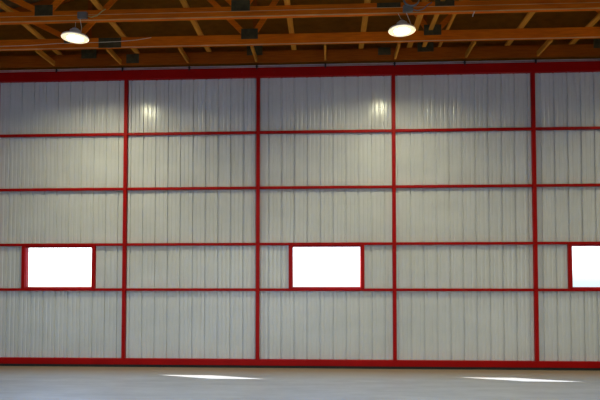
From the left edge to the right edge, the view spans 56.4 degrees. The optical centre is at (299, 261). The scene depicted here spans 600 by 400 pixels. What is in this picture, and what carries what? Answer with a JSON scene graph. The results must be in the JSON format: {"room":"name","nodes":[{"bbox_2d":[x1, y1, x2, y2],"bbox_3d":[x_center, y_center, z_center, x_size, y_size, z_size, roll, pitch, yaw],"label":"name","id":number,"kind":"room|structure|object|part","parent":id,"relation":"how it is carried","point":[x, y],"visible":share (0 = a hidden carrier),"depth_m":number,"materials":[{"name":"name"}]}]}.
{"room":"aircraft hangar","nodes":[
{"label":"aircraft hangar","id":0,"kind":"room"},
{"bbox_2d":[0,0,42,11],"bbox_3d":[0.237,-5.495,0.934,19.400,2.489,19.900,0,-2,3],"label":"ceiling","id":1,"kind":"structure","parent":0,"point":[7,2],"depth_m":10.50,"materials":[{"name":"brown wood"}]},
{"bbox_2d":[0,0,599,24],"bbox_3d":[0.622,-5.062,8.601,18.394,2.616,0.071,0,-2,3],"label":"roof truss","id":2,"kind":"object","parent":1,"relation":"attached to","point":[239,9],"visible":1,"depth_m":8.58,"materials":[{"name":"brown wood"}]},
{"bbox_3d":[-4.022,-3.939,8.789,0.290,0.180,0.004,0,-2,3],"label":"gusset plate","id":3,"kind":"part","parent":2,"relation":"part of","materials":[{"name":"metal"}]},
{"bbox_2d":[61,20,88,43],"bbox_3d":[-3.516,-3.627,8.759,0.414,0.303,0.414,0,-2,3],"label":"ceiling lamp","id":4,"kind":"object","parent":2,"relation":"hanging from","point":[74,35],"visible":1,"depth_m":8.71,"materials":[{"name":"white"}]},
{"bbox_2d":[77,9,105,18],"bbox_3d":[-3.232,-3.852,8.687,0.439,0.157,0.060,0,-2,3],"label":"junction box","id":5,"kind":"object","parent":2,"relation":"attached to","point":[80,15],"visible":1,"depth_m":8.67,"materials":[{"name":"grey metal"}]},
{"bbox_3d":[-0.916,-3.945,8.633,0.290,0.180,0.004,0,-2,3],"label":"gusset plate","id":6,"kind":"part","parent":2,"relation":"part of","materials":[{"name":"metal"}]},
{"bbox_3d":[1.351,-3.894,8.517,0.360,0.090,0.004,0,-2,3],"label":"splice plate","id":7,"kind":"part","parent":2,"relation":"part of","materials":[{"name":"metal"}]},
{"bbox_2d":[388,13,415,36],"bbox_3d":[1.547,-3.622,8.505,0.414,0.274,0.414,0,-2,3],"label":"ceiling lamp","id":8,"kind":"object","parent":2,"relation":"hanging from","point":[402,28],"visible":1,"depth_m":8.45,"materials":[{"name":"white metal"}]},
{"bbox_2d":[403,0,431,12],"bbox_3d":[1.771,-3.920,8.424,0.439,0.315,0.088,0,-2,3],"label":"junction box","id":9,"kind":"object","parent":2,"relation":"attached to","point":[407,8],"visible":1,"depth_m":8.41,"materials":[{"name":"grey metal"}]},
{"bbox_3d":[2.190,-3.951,8.477,0.290,0.180,0.004,0,-2,3],"label":"gusset plate","id":10,"kind":"part","parent":2,"relation":"part of","materials":[{"name":"metal"}]},
{"bbox_2d":[0,0,599,67],"bbox_3d":[0.706,-4.985,10.277,18.394,2.648,0.042,0,-2,3],"label":"roof truss","id":11,"kind":"object","parent":1,"relation":"attached to","point":[88,57],"visible":0.8,"depth_m":10.26,"materials":[{"name":"wood"}]},
{"bbox_3d":[-3.939,-3.879,10.450,0.290,0.180,0.004,0,-2,3],"label":"gusset plate","id":12,"kind":"part","parent":11,"relation":"part of","materials":[{"name":"metal"}]},
{"bbox_3d":[-3.110,-3.771,10.405,0.240,0.170,0.004,0,-2,3],"label":"splice plate","id":13,"kind":"part","parent":11,"relation":"part of","materials":[{"name":"metal"}]},
{"bbox_3d":[-0.833,-3.885,10.295,0.290,0.180,0.004,0,-2,3],"label":"gusset plate","id":14,"kind":"part","parent":11,"relation":"part of","materials":[{"name":"metal"}]},
{"bbox_3d":[1.534,-3.824,10.174,0.230,0.140,0.004,0,-2,3],"label":"splice plate","id":15,"kind":"part","parent":11,"relation":"part of","materials":[{"name":"metal"}]},
{"bbox_3d":[2.273,-3.891,10.139,0.290,0.180,0.004,0,-2,3],"label":"gusset plate","id":16,"kind":"part","parent":11,"relation":"part of","materials":[{"name":"metal"}]},
{"bbox_3d":[5.379,-3.896,9.983,0.290,0.180,0.004,0,-2,3],"label":"gusset plate","id":17,"kind":"part","parent":11,"relation":"part of","materials":[{"name":"metal"}]},
{"bbox_2d":[0,0,599,50],"bbox_3d":[0.672,-5.026,9.593,18.394,2.616,0.042,0,-2,3],"label":"roof truss","id":18,"kind":"object","parent":1,"relation":"attached to","point":[248,37],"visible":0.76,"depth_m":9.58,"materials":[{"name":"brown wood"}]},
{"bbox_2d":[0,0,62,54],"bbox_3d":[-4.560,-3.933,9.253,0.089,0.038,2.540,0,-2,3],"label":"board","id":19,"kind":"object","parent":18,"relation":"on","point":[3,6],"visible":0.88,"depth_m":9.43,"materials":[{"name":"brown wood"}]},
{"bbox_2d":[35,50,54,65],"bbox_3d":[-4.616,-3.717,10.156,0.038,0.089,0.647,0,-2,3],"label":"board","id":20,"kind":"object","parent":18,"relation":"attached to","point":[41,53],"visible":1,"depth_m":10.16,"materials":[{"name":"brown wood"}]},
{"bbox_2d":[0,37,150,46],"bbox_3d":[-4.348,-3.825,9.776,3.551,0.107,0.010,0,-2,3],"label":"electrical cable","id":21,"kind":"object","parent":18,"relation":"attached to","point":[150,37],"visible":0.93,"depth_m":9.76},
{"bbox_3d":[-3.304,-3.803,9.729,0.400,0.175,0.004,0,-2,3],"label":"splice plate","id":22,"kind":"part","parent":18,"relation":"part of","materials":[{"name":"metal"}]},
{"bbox_2d":[106,49,121,64],"bbox_3d":[-3.351,-3.720,10.093,0.038,0.089,0.647,0,-2,3],"label":"board","id":23,"kind":"object","parent":18,"relation":"attached to","point":[111,52],"visible":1,"depth_m":10.08,"materials":[{"name":"brown wood"}]},
{"bbox_2d":[90,0,139,52],"bbox_3d":[-3.092,-3.936,9.180,0.089,0.038,2.540,0,-2,3],"label":"board","id":24,"kind":"object","parent":18,"relation":"on","point":[96,3],"visible":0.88,"depth_m":9.32,"materials":[{"name":"brown wood"}]},
{"bbox_2d":[178,47,188,62],"bbox_3d":[-2.085,-3.722,10.030,0.038,0.089,0.647,0,-2,3],"label":"board","id":25,"kind":"object","parent":18,"relation":"attached to","point":[180,49],"visible":1,"depth_m":10.02,"materials":[{"name":"brown wood"}]},
{"bbox_2d":[180,0,211,51],"bbox_3d":[-1.743,-3.938,9.112,0.089,0.038,2.540,0,-2,3],"label":"board","id":26,"kind":"object","parent":18,"relation":"on","point":[184,3],"visible":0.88,"depth_m":9.32,"materials":[{"name":"brown wood"}]},
{"bbox_3d":[-0.867,-3.910,9.611,0.290,0.180,0.004,0,-2,3],"label":"gusset plate","id":27,"kind":"part","parent":18,"relation":"part of","materials":[{"name":"metal"}]},
{"bbox_2d":[250,46,256,61],"bbox_3d":[-0.820,-3.724,9.966,0.038,0.089,0.647,0,-2,3],"label":"board","id":28,"kind":"object","parent":18,"relation":"attached to","point":[251,47],"visible":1,"depth_m":9.91,"materials":[{"name":"brown wood"}]},
{"bbox_2d":[284,0,296,49],"bbox_3d":[-0.170,-3.941,9.033,0.089,0.038,2.540,0,-2,3],"label":"board","id":29,"kind":"object","parent":18,"relation":"on","point":[286,2],"visible":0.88,"depth_m":9.28,"materials":[{"name":"brown wood"}]},
{"bbox_2d":[324,44,325,60],"bbox_3d":[0.445,-3.727,9.903,0.038,0.089,0.647,0,-2,3],"label":"board","id":30,"kind":"object","parent":18,"relation":"attached to","point":[324,44],"visible":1,"depth_m":9.87,"materials":[{"name":"brown wood"}]},
{"bbox_2d":[358,0,370,48],"bbox_3d":[1.050,-3.943,8.972,0.089,0.038,2.540,0,-2,3],"label":"board","id":31,"kind":"object","parent":18,"relation":"on","point":[364,18],"visible":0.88,"depth_m":9.28,"materials":[{"name":"brown wood"}]},
{"bbox_2d":[394,43,400,58],"bbox_3d":[1.711,-3.729,9.839,0.038,0.089,0.647,0,-2,3],"label":"board","id":32,"kind":"object","parent":18,"relation":"attached to","point":[398,44],"visible":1,"depth_m":9.81,"materials":[{"name":"brown wood"}]},
{"bbox_2d":[407,0,428,47],"bbox_3d":[1.922,-3.945,8.928,0.089,0.038,2.540,0,-2,3],"label":"board","id":33,"kind":"object","parent":18,"relation":"on","point":[419,17],"visible":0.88,"depth_m":9.21,"materials":[{"name":"brown wood"}]},
{"bbox_3d":[2.239,-3.915,9.456,0.290,0.180,0.004,0,-2,3],"label":"gusset plate","id":34,"kind":"part","parent":18,"relation":"part of","materials":[{"name":"metal"}]},
{"bbox_2d":[422,0,444,46],"bbox_3d":[2.182,-3.945,8.915,0.070,0.038,2.540,0,-2,3],"label":"board","id":35,"kind":"object","parent":18,"relation":"on","point":[435,17],"visible":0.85,"depth_m":9.21,"materials":[{"name":"brown wood"}]},
{"bbox_2d":[438,0,462,46],"bbox_3d":[2.461,-3.946,8.901,0.050,0.038,2.540,0,-2,3],"label":"board","id":36,"kind":"object","parent":18,"relation":"on","point":[453,15],"visible":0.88,"depth_m":9.21,"materials":[{"name":"brown wood"}]},
{"bbox_2d":[465,41,475,57],"bbox_3d":[2.976,-3.731,9.776,0.038,0.089,0.647,0,-2,3],"label":"board","id":37,"kind":"object","parent":18,"relation":"attached to","point":[473,43],"visible":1,"depth_m":9.77,"materials":[{"name":"brown wood"}]},
{"bbox_2d":[537,39,552,55],"bbox_3d":[4.242,-3.733,9.713,0.038,0.089,0.647,0,-2,3],"label":"board","id":38,"kind":"object","parent":18,"relation":"attached to","point":[548,42],"visible":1,"depth_m":9.67,"materials":[{"name":"brown wood"}]},
{"bbox_2d":[504,12,534,45],"bbox_3d":[3.670,-3.948,8.841,0.089,0.038,2.540,0,-2,3],"label":"board","id":39,"kind":"object","parent":1,"relation":"attached to","point":[529,15],"visible":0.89,"depth_m":9.21,"materials":[{"name":"brown wood"}]},
{"bbox_2d":[568,12,599,43],"bbox_3d":[4.798,-3.950,8.784,0.089,0.038,2.540,0,-2,3],"label":"board","id":40,"kind":"object","parent":1,"relation":"attached to","point":[596,18],"visible":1,"depth_m":9.21,"materials":[{"name":"brown wood"}]},
{"bbox_2d":[0,366,599,399],"bbox_3d":[0.236,1.676,0.649,19.000,0.178,19.450,0,-2,3],"label":"floor","id":41,"kind":"structure","parent":0,"point":[16,382],"depth_m":8.53,"materials":[{"name":"concrete"}]},
{"bbox_2d":[0,0,599,69],"bbox_3d":[0.716,-2.200,10.368,18.600,8.272,0.120,0,-2,3],"label":"ceiling","id":42,"kind":"structure","parent":0,"point":[566,18],"depth_m":10.44,"materials":[{"name":"brown wood"}]},
{"bbox_2d":[0,59,599,370],"bbox_3d":[0.469,-0.864,10.265,18.046,5.594,0.158,0,-2,3],"label":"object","id":43,"kind":"structure","parent":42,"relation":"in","point":[465,191],"depth_m":10.29,"materials":[{"name":"red paint"}]},
{"bbox_3d":[-4.496,-0.819,10.534,2.486,5.360,0.025,0,-2,3],"label":"siding panel","id":44,"kind":"part","parent":43,"relation":"part of","materials":[{"name":"white paint"}]},
{"bbox_3d":[-3.257,-0.814,10.424,0.064,5.200,0.069,0,-2,3],"label":"post","id":45,"kind":"part","parent":43,"relation":"part of","materials":[{"name":"red metal"}]},
{"bbox_3d":[-2.013,-0.824,10.410,2.486,5.360,0.025,0,-2,3],"label":"siding panel","id":46,"kind":"part","parent":43,"relation":"part of","materials":[{"name":"white paint"}]},
{"bbox_3d":[-0.774,-0.819,10.300,0.064,5.200,0.069,0,-2,3],"label":"post","id":47,"kind":"part","parent":43,"relation":"part of","materials":[{"name":"red metal"}]},
{"bbox_3d":[0.468,1.831,10.152,17.477,0.111,0.095,0,-2,3],"label":"rail","id":48,"kind":"part","parent":43,"relation":"part of","materials":[{"name":"red metal"}]},
{"bbox_3d":[0.470,-0.828,10.286,2.486,5.360,0.025,0,-2,3],"label":"siding panel","id":49,"kind":"part","parent":43,"relation":"part of","materials":[{"name":"white paint"}]},
{"bbox_3d":[1.709,-0.823,10.175,0.064,5.200,0.069,0,-2,3],"label":"post","id":50,"kind":"part","parent":43,"relation":"part of","materials":[{"name":"red metal"}]},
{"bbox_3d":[2.963,-0.833,10.161,2.506,5.360,0.025,0,-2,3],"label":"siding panel","id":51,"kind":"part","parent":43,"relation":"part of","materials":[{"name":"white paint"}]},
{"bbox_3d":[4.212,-0.828,10.050,0.064,5.200,0.069,0,-2,3],"label":"post","id":52,"kind":"part","parent":43,"relation":"part of","materials":[{"name":"red metal"}]},
{"bbox_3d":[5.446,-0.837,10.036,2.466,5.360,0.025,0,-2,3],"label":"siding panel","id":53,"kind":"part","parent":43,"relation":"part of","materials":[{"name":"white paint"}]}
]}

